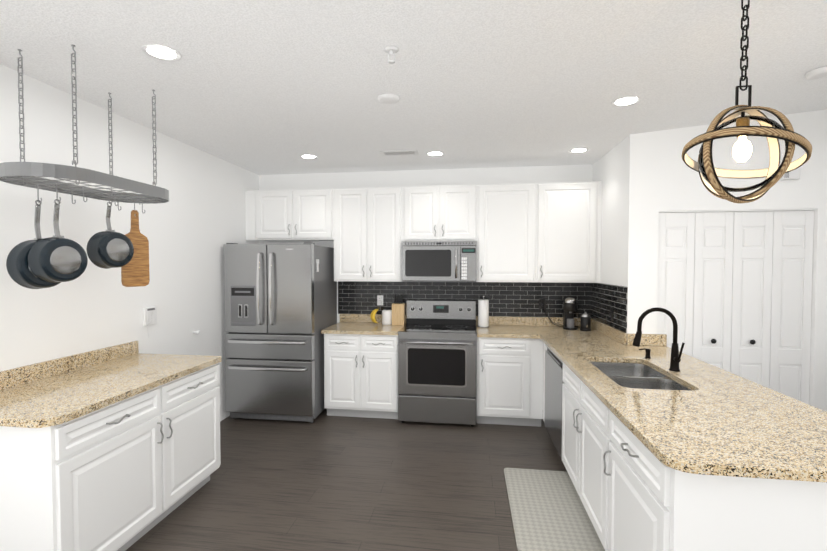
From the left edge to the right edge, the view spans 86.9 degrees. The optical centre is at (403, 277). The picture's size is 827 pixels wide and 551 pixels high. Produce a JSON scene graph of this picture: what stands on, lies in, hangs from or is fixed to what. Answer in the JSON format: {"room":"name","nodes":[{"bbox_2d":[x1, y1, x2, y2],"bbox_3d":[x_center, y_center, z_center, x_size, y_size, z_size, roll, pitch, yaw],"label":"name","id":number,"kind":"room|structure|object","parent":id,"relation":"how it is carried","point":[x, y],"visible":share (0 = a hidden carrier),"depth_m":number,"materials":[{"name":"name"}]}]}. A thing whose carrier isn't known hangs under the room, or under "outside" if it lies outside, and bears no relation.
{"room":"kitchen","nodes":[
{"label":"kitchen","id":0,"kind":"room"},
{"bbox_2d":[0,64,259,420],"bbox_3d":[-2.250,0.197,1.889,0.100,2.630,6.700,0,2,8],"label":"wall","id":1,"kind":"structure","parent":0,"point":[193,226],"depth_m":3.06,"materials":[{"name":"white paint"}]},
{"bbox_2d":[0,341,138,388],"bbox_3d":[-2.085,0.535,2.596,0.020,0.094,1.329,0,2,8],"label":"backsplash","id":2,"kind":"structure","parent":1,"relation":"attached to","point":[17,376],"depth_m":2.65,"materials":[{"name":"beige stone"}]},
{"bbox_2d":[143,306,156,336],"bbox_3d":[-1.967,0.346,3.384,0.022,0.237,0.130,0,2,8],"label":"alarm keypad","id":3,"kind":"object","parent":1,"relation":"attached to","point":[149,315],"visible":1,"depth_m":3.37,"materials":[{"name":"white plastic"}]},
{"bbox_2d":[125,408,566,550],"bbox_3d":[1.051,1.554,1.491,6.760,0.060,6.800,0,2,8],"label":"floor","id":4,"kind":"structure","parent":0,"point":[323,481],"depth_m":3.06,"materials":[{"name":"wood"}]},
{"bbox_2d":[0,385,167,550],"bbox_3d":[-1.798,1.065,2.272,0.688,0.874,0.663,0,2,8],"label":"base cabinet","id":5,"kind":"object","parent":4,"relation":"on","point":[114,448],"depth_m":2.06,"materials":[{"name":"white wood"}]},
{"bbox_2d":[0,353,221,428],"bbox_3d":[-1.749,0.601,2.548,0.700,0.035,1.329,0,2,8],"label":"countertop","id":6,"kind":"structure","parent":5,"relation":"on","point":[49,402],"depth_m":2.34,"materials":[{"name":"beige stone"}]},
{"bbox_2d":[164,361,220,514],"bbox_3d":[-1.704,1.046,2.903,0.688,0.874,0.614,0,2,8],"label":"base cabinet","id":7,"kind":"object","parent":4,"relation":"on","point":[194,453],"depth_m":2.83,"materials":[{"name":"white wood"}]},
{"bbox_2d":[223,242,336,422],"bbox_3d":[-1.279,0.538,4.656,0.925,1.790,0.903,0,2,8],"label":"refrigerator","id":8,"kind":"object","parent":4,"relation":"on","point":[280,307],"visible":1,"depth_m":4.29,"materials":[{"name":"silver metal"}]},
{"bbox_2d":[324,334,397,418],"bbox_3d":[-0.390,0.995,4.700,0.770,0.874,0.637,0,2,8],"label":"base cabinet","id":9,"kind":"object","parent":4,"relation":"on","point":[360,365],"depth_m":4.39,"materials":[{"name":"white wood"}]},
{"bbox_2d":[321,322,405,333],"bbox_3d":[-0.399,0.540,4.677,0.786,0.035,0.661,0,2,8],"label":"countertop","id":10,"kind":"structure","parent":9,"relation":"on","point":[340,327],"depth_m":4.52,"materials":[{"name":"beige stone"}]},
{"bbox_2d":[370,307,378,322],"bbox_3d":[-0.321,0.412,4.773,0.100,0.178,0.103,0,2,8],"label":"bananas","id":11,"kind":"object","parent":10,"relation":"on","point":[372,315],"visible":1,"depth_m":4.75,"materials":[{"name":"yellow food"}]},
{"bbox_2d":[382,310,391,324],"bbox_3d":[-0.182,0.437,4.826,0.120,0.160,0.120,0,2,8],"label":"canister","id":12,"kind":"object","parent":10,"relation":"on","point":[386,317],"visible":0.94,"depth_m":4.77,"materials":[{"name":"white ceramic"}]},
{"bbox_2d":[392,295,404,325],"bbox_3d":[-0.058,0.353,4.795,0.132,0.330,0.110,0,2,8],"label":"knife block","id":13,"kind":"object","parent":10,"relation":"on","point":[398,313],"visible":1,"depth_m":4.75,"materials":[{"name":"brown wood"}]},
{"bbox_2d":[398,300,476,425],"bbox_3d":[0.362,0.848,4.515,0.767,1.178,0.720,0,2,8],"label":"steel electric range","id":14,"kind":"object","parent":4,"relation":"on","point":[437,361],"visible":1,"depth_m":4.24,"materials":[{"name":"grey metal"}]},
{"bbox_2d":[476,337,542,426],"bbox_3d":[1.061,1.001,4.486,0.618,0.874,0.637,0,2,8],"label":"base cabinet","id":15,"kind":"object","parent":4,"relation":"on","point":[509,370],"depth_m":4.18,"materials":[{"name":"white wood"}]},
{"bbox_2d":[504,468,604,550],"bbox_3d":[0.930,1.478,2.826,0.480,0.013,0.990,0,2,8],"label":"kitchen mat","id":16,"kind":"object","parent":4,"relation":"on","point":[548,511],"visible":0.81,"depth_m":2.73,"materials":[{"name":"grey fabric"}]},
{"bbox_2d":[545,344,564,460],"bbox_3d":[1.517,1.028,3.561,0.585,0.872,0.731,0,2,8],"label":"stainless steel dishwasher","id":17,"kind":"object","parent":4,"relation":"on","point":[554,382],"visible":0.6,"depth_m":3.55,"materials":[{"name":"grey"}]},
{"bbox_2d":[566,468,603,546],"bbox_3d":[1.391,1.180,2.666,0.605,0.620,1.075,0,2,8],"label":"base cabinet","id":18,"kind":"object","parent":4,"relation":"on","point":[588,483],"depth_m":2.43,"materials":[{"name":"white wood"}]},
{"bbox_2d":[604,468,826,550],"bbox_3d":[1.265,1.078,1.810,0.605,0.874,0.645,0,2,8],"label":"base cabinet","id":19,"kind":"object","parent":4,"relation":"on","point":[644,511],"depth_m":1.49,"materials":[{"name":"white wood"}]},
{"bbox_2d":[476,324,826,483],"bbox_3d":[1.301,0.586,3.076,1.508,0.035,3.334,0,2,8],"label":"countertop","id":20,"kind":"structure","parent":19,"relation":"on","point":[623,410],"depth_m":2.07,"materials":[{"name":"beige stone"}]},
{"bbox_2d":[477,296,489,327],"bbox_3d":[0.844,0.356,4.622,0.132,0.333,0.132,0,2,8],"label":"paper towel holder","id":21,"kind":"object","parent":20,"relation":"on","point":[483,312],"visible":1,"depth_m":4.58,"materials":[{"name":"white paper"}]},
{"bbox_2d":[541,301,578,326],"bbox_3d":[1.665,0.388,4.574,0.398,0.273,0.230,0,2,8],"label":"cord","id":22,"kind":"object","parent":20,"relation":"on","point":[542,302],"visible":0.88,"depth_m":4.67,"materials":[{"name":"black plastic"}]},
{"bbox_2d":[563,297,577,329],"bbox_3d":[1.715,0.362,4.510,0.144,0.328,0.217,0,2,8],"label":"coffee machine","id":23,"kind":"object","parent":20,"relation":"on","point":[569,306],"visible":1,"depth_m":4.45,"materials":[{"name":"black plastic"}]},
{"bbox_2d":[580,312,590,330],"bbox_3d":[1.824,0.436,4.373,0.104,0.188,0.104,0,2,8],"label":"milk frother","id":24,"kind":"object","parent":20,"relation":"on","point":[585,323],"visible":1,"depth_m":4.33,"materials":[{"name":"black plastic"}]},
{"bbox_2d":[639,348,650,358],"bbox_3d":[1.706,0.533,3.086,0.082,0.068,0.041,0,2,8],"label":"soap dispenser","id":25,"kind":"object","parent":20,"relation":"on","point":[647,351],"visible":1,"depth_m":3.07,"materials":[{"name":"black metal"}]},
{"bbox_2d":[632,307,684,371],"bbox_3d":[1.577,0.382,2.709,0.280,0.392,0.101,0,2,8],"label":"pull-down faucet","id":26,"kind":"object","parent":20,"relation":"on","point":[675,359],"visible":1,"depth_m":2.71,"materials":[{"name":"black metal"}]},
{"bbox_2d":[0,0,826,174],"bbox_3d":[1.051,-1.288,1.409,6.760,0.368,6.800,0,2,8],"label":"ceiling","id":27,"kind":"structure","parent":0,"point":[268,87],"depth_m":2.39,"materials":[{"name":"paint"}]},
{"bbox_2d":[0,45,168,288],"bbox_3d":[-1.709,-0.534,2.420,0.434,1.196,0.904,0,2,8],"label":"pot rack","id":28,"kind":"object","parent":27,"relation":"hanging from","point":[38,262],"visible":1,"depth_m":2.20,"materials":[{"name":"silver metal"}]},
{"bbox_2d":[141,44,181,61],"bbox_3d":[-1.211,-1.124,2.183,0.180,0.005,0.180,0,2,8],"label":"recessed light","id":29,"kind":"object","parent":27,"relation":"in","point":[158,52],"visible":1,"depth_m":2.18,"materials":[{"name":"white plastic"}]},
{"bbox_2d":[299,154,317,158],"bbox_3d":[-0.932,-1.185,4.274,0.180,0.005,0.180,0,2,8],"label":"recessed light","id":30,"kind":"object","parent":27,"relation":"in","point":[307,156],"visible":1,"depth_m":4.27,"materials":[{"name":"white plastic"}]},
{"bbox_2d":[377,94,399,103],"bbox_3d":[-0.096,-1.133,2.776,0.144,0.019,0.144,0,2,8],"label":"ceiling disc","id":31,"kind":"object","parent":27,"relation":"attached to","point":[388,98],"visible":0.98,"depth_m":2.75,"materials":[{"name":"white plastic"}]},
{"bbox_2d":[384,46,398,63],"bbox_3d":[-0.060,-1.093,2.145,0.072,0.064,0.072,0,2,8],"label":"sprinkler head","id":32,"kind":"object","parent":27,"relation":"attached to","point":[391,50],"visible":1,"depth_m":2.14},
{"bbox_2d":[379,150,418,155],"bbox_3d":[-0.042,-1.178,4.122,0.350,0.007,0.170,0,2,8],"label":"ceiling vent","id":33,"kind":"object","parent":27,"relation":"in","point":[399,152],"visible":0.98,"depth_m":4.10,"materials":[{"name":"white plastic"}]},
{"bbox_2d":[426,151,444,155],"bbox_3d":[0.300,-1.181,4.162,0.180,0.005,0.180,0,2,8],"label":"recessed light","id":34,"kind":"object","parent":27,"relation":"in","point":[435,153],"visible":1,"depth_m":4.15,"materials":[{"name":"white plastic"}]},
{"bbox_2d":[569,148,588,152],"bbox_3d":[1.621,-1.178,4.038,0.180,0.005,0.180,0,2,8],"label":"recessed light","id":35,"kind":"object","parent":27,"relation":"in","point":[577,150],"visible":1,"depth_m":4.04,"materials":[{"name":"white plastic"}]},
{"bbox_2d":[611,96,641,106],"bbox_3d":[1.443,-1.143,2.831,0.180,0.005,0.180,0,2,8],"label":"recessed light","id":36,"kind":"object","parent":27,"relation":"in","point":[628,101],"visible":1,"depth_m":2.83,"materials":[{"name":"white plastic"}]},
{"bbox_2d":[682,0,811,202],"bbox_3d":[1.281,-0.697,1.645,0.383,0.828,0.389,0,2,8],"label":"pendant lamp","id":37,"kind":"object","parent":27,"relation":"hanging from","point":[773,132],"visible":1,"depth_m":1.63,"materials":[{"name":"wood"},{"name":"dark iron"},{"name":"clear glass"}]},
{"bbox_2d":[805,66,826,79],"bbox_3d":[2.409,-1.184,2.525,0.128,0.041,0.128,0,2,8],"label":"smoke detector","id":38,"kind":"object","parent":27,"relation":"attached to","point":[818,73],"visible":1,"depth_m":2.51,"materials":[{"name":"white plastic"}]},
{"bbox_2d":[259,164,592,351],"bbox_3d":[0.161,0.108,4.968,3.970,2.630,0.100,0,2,8],"label":"wall","id":39,"kind":"structure","parent":0,"point":[529,174],"depth_m":4.88,"materials":[{"name":"white paint"}]},
{"bbox_2d":[253,188,332,241],"bbox_3d":[-1.178,-0.692,4.915,0.894,0.550,0.348,0,2,8],"label":"upper cabinet","id":40,"kind":"object","parent":39,"relation":"attached to","point":[291,215],"depth_m":4.75,"materials":[{"name":"white wood"}]},
{"bbox_2d":[333,187,401,281],"bbox_3d":[-0.361,-0.464,4.801,0.753,1.000,0.348,0,2,8],"label":"upper cabinet","id":41,"kind":"object","parent":39,"relation":"attached to","point":[367,220],"depth_m":4.63,"materials":[{"name":"white wood"}]},
{"bbox_2d":[341,314,405,321],"bbox_3d":[-0.352,0.466,4.992,0.786,0.094,0.021,0,2,8],"label":"backsplash","id":42,"kind":"structure","parent":39,"relation":"attached to","point":[344,317],"depth_m":5.00,"materials":[{"name":"beige stone"}]},
{"bbox_2d":[401,185,476,244],"bbox_3d":[0.392,-0.672,4.683,0.765,0.577,0.348,0,2,8],"label":"upper cabinet","id":43,"kind":"object","parent":39,"relation":"attached to","point":[442,212],"depth_m":4.51,"materials":[{"name":"white wood"}]},
{"bbox_2d":[402,241,476,281],"bbox_3d":[0.383,-0.170,4.644,0.763,0.420,0.457,0,2,8],"label":"microwave","id":44,"kind":"object","parent":43,"relation":"attached to","point":[438,261],"visible":1,"depth_m":4.47,"materials":[{"name":"silver metal"}]},
{"bbox_2d":[338,281,590,317],"bbox_3d":[0.618,0.230,4.850,2.789,0.383,0.006,0,2,8],"label":"tile backsplash","id":45,"kind":"structure","parent":39,"relation":"attached to","point":[515,299],"depth_m":4.81,"materials":[{"name":"black tile"}]},
{"bbox_2d":[377,295,382,304],"bbox_3d":[-0.271,0.259,4.958,0.072,0.116,0.040,0,2,8],"label":"electrical outlet","id":46,"kind":"object","parent":45,"relation":"attached to","point":[379,299],"visible":1,"depth_m":4.97,"materials":[{"name":"white plastic"}]},
{"bbox_2d":[539,298,545,308],"bbox_3d":[1.497,0.281,4.713,0.072,0.116,0.009,0,2,8],"label":"outlet","id":47,"kind":"object","parent":45,"relation":"attached to","point":[540,303],"visible":0.94,"depth_m":4.71,"materials":[{"name":"black plastic"}]},
{"bbox_2d":[476,183,536,281],"bbox_3d":[1.062,-0.458,4.590,0.587,1.000,0.348,0,2,8],"label":"upper cabinet","id":48,"kind":"object","parent":39,"relation":"attached to","point":[535,232],"depth_m":4.42,"materials":[{"name":"white wood"}]},
{"bbox_2d":[476,316,580,327],"bbox_3d":[1.386,0.473,4.735,1.190,0.094,0.021,0,2,8],"label":"backsplash","id":49,"kind":"structure","parent":39,"relation":"attached to","point":[492,319],"depth_m":4.73,"materials":[{"name":"beige stone"}]},
{"bbox_2d":[537,181,601,282],"bbox_3d":[1.662,-0.455,4.502,0.625,1.000,0.348,0,2,8],"label":"upper cabinet","id":50,"kind":"object","parent":39,"relation":"attached to","point":[569,214],"depth_m":4.33,"materials":[{"name":"white wood"}]},
{"bbox_2d":[562,363,611,550],"bbox_3d":[1.375,1.053,2.665,0.636,0.874,1.075,0,2,8],"label":"base cabinet","id":51,"kind":"object","parent":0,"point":[585,415],"depth_m":2.56,"materials":[{"name":"white wood"}]},
{"bbox_2d":[593,139,624,285],"bbox_3d":[1.989,0.132,4.168,0.120,2.630,0.950,0,2,8],"label":"wall","id":52,"kind":"structure","parent":0,"point":[608,169],"depth_m":3.98,"materials":[{"name":"white paint"}]},
{"bbox_2d":[591,283,627,332],"bbox_3d":[1.916,0.252,4.119,0.007,0.383,1.060,0,2,8],"label":"tile backsplash","id":53,"kind":"structure","parent":52,"relation":"attached to","point":[605,298],"depth_m":4.03,"materials":[{"name":"black tile"}]},
{"bbox_2d":[610,307,613,320],"bbox_3d":[1.881,0.328,3.942,0.009,0.116,0.072,0,2,8],"label":"outlet","id":54,"kind":"object","parent":53,"relation":"attached to","point":[612,314],"visible":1,"depth_m":3.92,"materials":[{"name":"black plastic"}]},
{"bbox_2d":[591,318,627,343],"bbox_3d":[1.909,0.491,4.129,0.020,0.094,1.069,0,2,8],"label":"backsplash","id":55,"kind":"structure","parent":52,"relation":"attached to","point":[616,334],"depth_m":3.95,"materials":[{"name":"beige stone"}]},
{"bbox_2d":[623,109,826,411],"bbox_3d":[3.290,-0.007,3.430,2.910,2.950,0.120,0,2,8],"label":"wall","id":56,"kind":"structure","parent":0,"point":[660,174],"depth_m":3.48,"materials":[{"name":"white paint"}]},
{"bbox_2d":[657,209,816,403],"bbox_3d":[2.638,0.458,3.510,1.140,1.991,0.067,0,2,8],"label":"bifold closet door","id":57,"kind":"structure","parent":56,"relation":"in","point":[734,296],"depth_m":3.49,"materials":[{"name":"white wood"}]},
{"bbox_2d":[780,168,800,179],"bbox_3d":[2.987,-0.801,3.371,0.124,0.084,0.039,0,2,8],"label":"box","id":58,"kind":"object","parent":56,"relation":"attached to","point":[795,174],"visible":0.71,"depth_m":3.35,"materials":[{"name":"white plastic"}]}
]}

